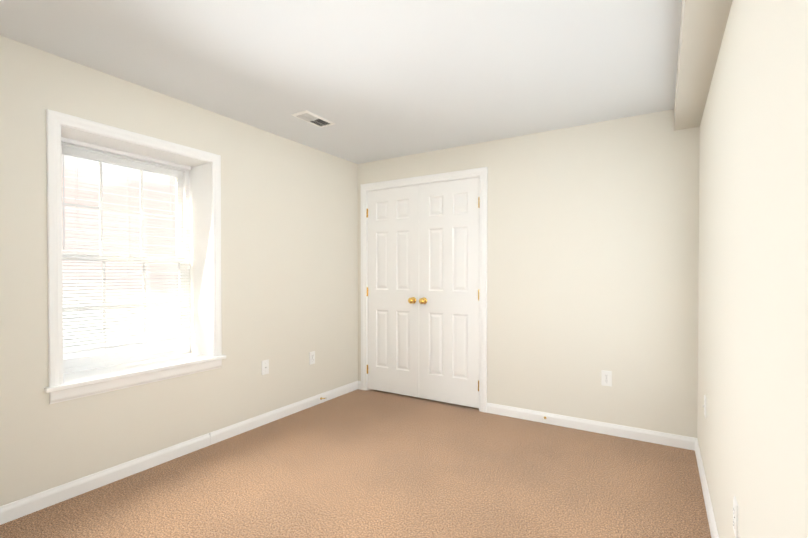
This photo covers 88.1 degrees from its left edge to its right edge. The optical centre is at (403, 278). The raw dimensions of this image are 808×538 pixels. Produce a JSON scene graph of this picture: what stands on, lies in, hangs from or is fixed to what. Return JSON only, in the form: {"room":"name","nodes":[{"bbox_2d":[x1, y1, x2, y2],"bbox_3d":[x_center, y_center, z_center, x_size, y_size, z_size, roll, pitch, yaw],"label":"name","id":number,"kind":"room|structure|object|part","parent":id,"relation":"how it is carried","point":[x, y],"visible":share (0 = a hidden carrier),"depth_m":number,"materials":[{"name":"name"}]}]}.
{"room":"empty bedroom","nodes":[
{"label":"empty bedroom","id":0,"kind":"room"},
{"bbox_2d":[0,35,357,505],"bbox_3d":[-1.644,0.000,2.833,0.360,2.350,4.072,0,1,32],"label":"wall","id":1,"kind":"structure","parent":0,"point":[289,255],"depth_m":2.82,"materials":[{"name":"white paint"}]},
{"bbox_2d":[61,142,191,373],"bbox_3d":[-1.829,-0.129,2.734,0.128,1.370,0.866,0,1,32],"label":"window","id":2,"kind":"structure","parent":1,"relation":"in","point":[186,236],"depth_m":2.74,"materials":[{"name":"white plastic"}]},
{"bbox_3d":[-1.855,-0.445,2.747,0.004,0.600,0.736,0,1,32],"label":"sash glass","id":3,"kind":"part","parent":2,"relation":"part of","materials":[{"name":"clear glass"}]},
{"bbox_3d":[-1.830,0.183,2.738,0.004,0.595,0.736,0,1,32],"label":"sash glass","id":4,"kind":"part","parent":2,"relation":"part of","materials":[{"name":"clear glass"}]},
{"bbox_3d":[-1.855,-0.447,2.747,0.026,0.675,0.806,0,1,32],"label":"window sash","id":5,"kind":"part","parent":2,"relation":"part of","materials":[{"name":"white wood"}]},
{"bbox_3d":[-1.830,0.188,2.738,0.026,0.675,0.806,0,1,32],"label":"window sash","id":6,"kind":"part","parent":2,"relation":"part of","materials":[{"name":"white wood"}]},
{"bbox_3d":[-1.786,0.430,2.713,0.025,0.014,0.838,0,1,32],"label":"window blind bottom rail","id":7,"kind":"part","parent":2,"relation":"part of","materials":[{"name":"white plastic"}]},
{"bbox_2d":[46,109,221,403],"bbox_3d":[-1.578,-0.113,2.579,0.018,1.527,0.994,0,1,32],"label":"window casing","id":8,"kind":"structure","parent":1,"relation":"in","point":[55,120],"depth_m":2.26,"materials":[{"name":"white paint"}]},
{"bbox_2d":[44,353,225,392],"bbox_3d":[-1.683,0.569,2.652,0.310,0.025,1.036,0,1,32],"label":"stool","id":9,"kind":"object","parent":1,"relation":"attached to","point":[93,376],"visible":0.81,"depth_m":2.56,"materials":[{"name":"white paint"}]},
{"bbox_2d":[61,125,212,383],"bbox_3d":[-1.739,-0.122,2.678,0.360,1.407,0.890,0,1,32],"label":"jamb","id":10,"kind":"object","parent":1,"relation":"attached to","point":[201,256],"visible":0.41,"depth_m":2.99,"materials":[{"name":"white paint"}]},
{"bbox_2d":[61,137,190,169],"bbox_3d":[-1.786,-0.800,2.700,0.025,0.025,0.842,0,1,32],"label":"blind headrail","id":11,"kind":"object","parent":10,"relation":"attached to","point":[109,150],"visible":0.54,"depth_m":2.66,"materials":[{"name":"white plastic"}]},
{"bbox_2d":[63,142,64,249],"bbox_3d":[-1.951,-0.471,2.393,0.009,0.620,0.008,0,1,32],"label":"blind wand","id":12,"kind":"object","parent":11,"relation":"hanging from","point":[63,205],"visible":1,"depth_m":2.39,"materials":[{"name":"white plastic"}]},
{"bbox_2d":[75,168,78,334],"bbox_3d":[-1.922,-0.180,2.461,0.002,1.211,0.002,0,1,32],"label":"blind cord","id":13,"kind":"object","parent":11,"relation":"hanging from","point":[77,168],"depth_m":2.46,"materials":[{"name":"white fabric"}]},
{"bbox_2d":[0,381,360,524],"bbox_3d":[-1.471,1.133,2.756,0.030,0.085,3.802,0,1,32],"label":"baseboard","id":14,"kind":"structure","parent":1,"relation":"attached to","point":[14,510],"depth_m":2.58,"materials":[{"name":"white paint"}]},
{"bbox_2d":[262,359,268,374],"bbox_3d":[-1.110,0.714,3.350,0.014,0.114,0.070,0,1,32],"label":"outlet","id":15,"kind":"object","parent":1,"relation":"attached to","point":[265,366],"visible":1,"depth_m":3.35,"materials":[{"name":"white plastic"}]},
{"bbox_2d":[309,351,314,364],"bbox_3d":[-0.835,0.724,3.803,0.008,0.114,0.070,0,1,32],"label":"duplex electrical outlet","id":16,"kind":"object","parent":1,"relation":"attached to","point":[312,357],"visible":1,"depth_m":3.80,"materials":[{"name":"white plastic"}]},
{"bbox_2d":[0,0,681,163],"bbox_3d":[-0.159,-1.220,2.303,3.431,0.100,4.752,0,1,32],"label":"ceiling","id":17,"kind":"structure","parent":0,"point":[374,80],"depth_m":2.23,"materials":[{"name":"white paint"}]},
{"bbox_2d":[291,110,334,127],"bbox_3d":[-0.666,-1.172,3.091,0.150,0.012,0.310,0,1,32],"label":"ceiling vent","id":18,"kind":"object","parent":17,"relation":"in","point":[312,118],"visible":1,"depth_m":3.06,"materials":[{"name":"white plastic"}]},
{"bbox_2d":[674,0,732,130],"bbox_3d":[0.941,-1.083,1.245,0.147,0.150,3.802,0,1,32],"label":"soffit beam","id":19,"kind":"structure","parent":17,"relation":"attached to","point":[703,26],"depth_m":1.90,"materials":[{"name":"grey paint"}]},
{"bbox_2d":[0,389,710,537],"bbox_3d":[-0.159,1.230,2.330,3.431,0.100,4.752,0,1,32],"label":"floor","id":20,"kind":"structure","parent":0,"point":[359,463],"depth_m":2.38,"materials":[{"name":"carpet"}]},
{"bbox_2d":[357,109,699,437],"bbox_3d":[0.789,-0.009,3.654,2.921,2.350,0.120,0,1,32],"label":"wall","id":21,"kind":"structure","parent":0,"point":[592,250],"depth_m":3.19,"materials":[{"name":"white paint"}]},
{"bbox_2d":[366,209,367,373],"bbox_3d":[-0.380,0.134,4.303,0.018,1.707,0.013,0,1,32],"label":"left closet door hinges","id":22,"kind":"object","parent":21,"relation":"attached to","point":[367,287],"visible":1,"depth_m":4.30,"materials":[{"name":"gold metal"}]},
{"bbox_2d":[368,185,418,397],"bbox_3d":[-0.126,0.124,4.133,0.606,2.032,0.103,0,1,32],"label":"closet door","id":23,"kind":"structure","parent":21,"relation":"in","point":[393,290],"depth_m":4.14,"materials":[{"name":"white paint"}]},
{"bbox_3d":[0.073,0.212,3.991,0.065,0.065,0.068,0,1,32],"label":"knob","id":24,"kind":"part","parent":23,"relation":"part of","materials":[{"name":"gold metal"}]},
{"bbox_2d":[361,167,487,412],"bbox_3d":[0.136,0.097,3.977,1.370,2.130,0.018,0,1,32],"label":"trim","id":25,"kind":"structure","parent":21,"relation":"attached to","point":[482,172],"depth_m":3.68,"materials":[{"name":"white paint"}]},
{"bbox_2d":[419,177,478,407],"bbox_3d":[0.392,0.128,3.814,0.606,2.032,0.103,0,1,32],"label":"closet door","id":26,"kind":"structure","parent":21,"relation":"in","point":[448,291],"depth_m":3.82,"materials":[{"name":"white paint"}]},
{"bbox_3d":[0.175,0.213,3.928,0.065,0.065,0.068,0,1,32],"label":"knob","id":27,"kind":"part","parent":26,"relation":"part of","materials":[{"name":"gold metal"}]},
{"bbox_2d":[478,197,478,390],"bbox_3d":[0.658,0.141,3.663,0.018,1.707,0.013,0,1,32],"label":"right closet door hinges","id":28,"kind":"object","parent":21,"relation":"attached to","point":[478,294],"visible":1,"depth_m":3.66,"materials":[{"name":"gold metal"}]},
{"bbox_2d":[487,403,691,449],"bbox_3d":[1.341,1.128,3.246,1.460,0.085,0.015,0,1,32],"label":"baseboard","id":29,"kind":"structure","parent":21,"relation":"attached to","point":[679,441],"depth_m":3.17,"materials":[{"name":"white paint"}]},
{"bbox_2d":[601,370,611,386],"bbox_3d":[1.521,0.751,3.136,0.070,0.114,0.008,0,1,32],"label":"duplex electrical outlet","id":30,"kind":"object","parent":21,"relation":"attached to","point":[606,378],"visible":1,"depth_m":3.13,"materials":[{"name":"white plastic"}]},
{"bbox_2d":[697,0,807,537],"bbox_3d":[1.059,0.018,1.166,0.150,2.350,4.072,0,1,32],"label":"wall","id":31,"kind":"structure","parent":0,"point":[752,432],"depth_m":1.11,"materials":[{"name":"white paint"}]},
{"bbox_2d":[703,395,705,417],"bbox_3d":[1.679,0.715,2.335,0.014,0.114,0.070,0,1,32],"label":"outlet","id":32,"kind":"object","parent":31,"relation":"attached to","point":[704,405],"visible":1,"depth_m":2.33,"materials":[{"name":"white plastic"}]},
{"bbox_2d":[692,437,718,537],"bbox_3d":[0.997,1.150,1.235,0.015,0.085,3.802,0,1,32],"label":"baseboard","id":33,"kind":"structure","parent":31,"relation":"attached to","point":[695,446],"depth_m":2.20,"materials":[{"name":"white paint"}]},
{"bbox_2d":[733,496,737,537],"bbox_3d":[1.089,0.786,1.373,0.008,0.114,0.070,0,1,32],"label":"duplex electrical outlet","id":34,"kind":"object","parent":31,"relation":"attached to","point":[735,516],"visible":1,"depth_m":1.35,"materials":[{"name":"white plastic"}]},
{"label":"outside","id":35,"kind":"structure","parent":0,"visible":0},
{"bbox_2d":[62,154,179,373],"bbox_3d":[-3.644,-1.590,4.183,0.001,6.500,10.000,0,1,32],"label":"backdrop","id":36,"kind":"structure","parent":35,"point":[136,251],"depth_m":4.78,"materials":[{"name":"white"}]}
]}

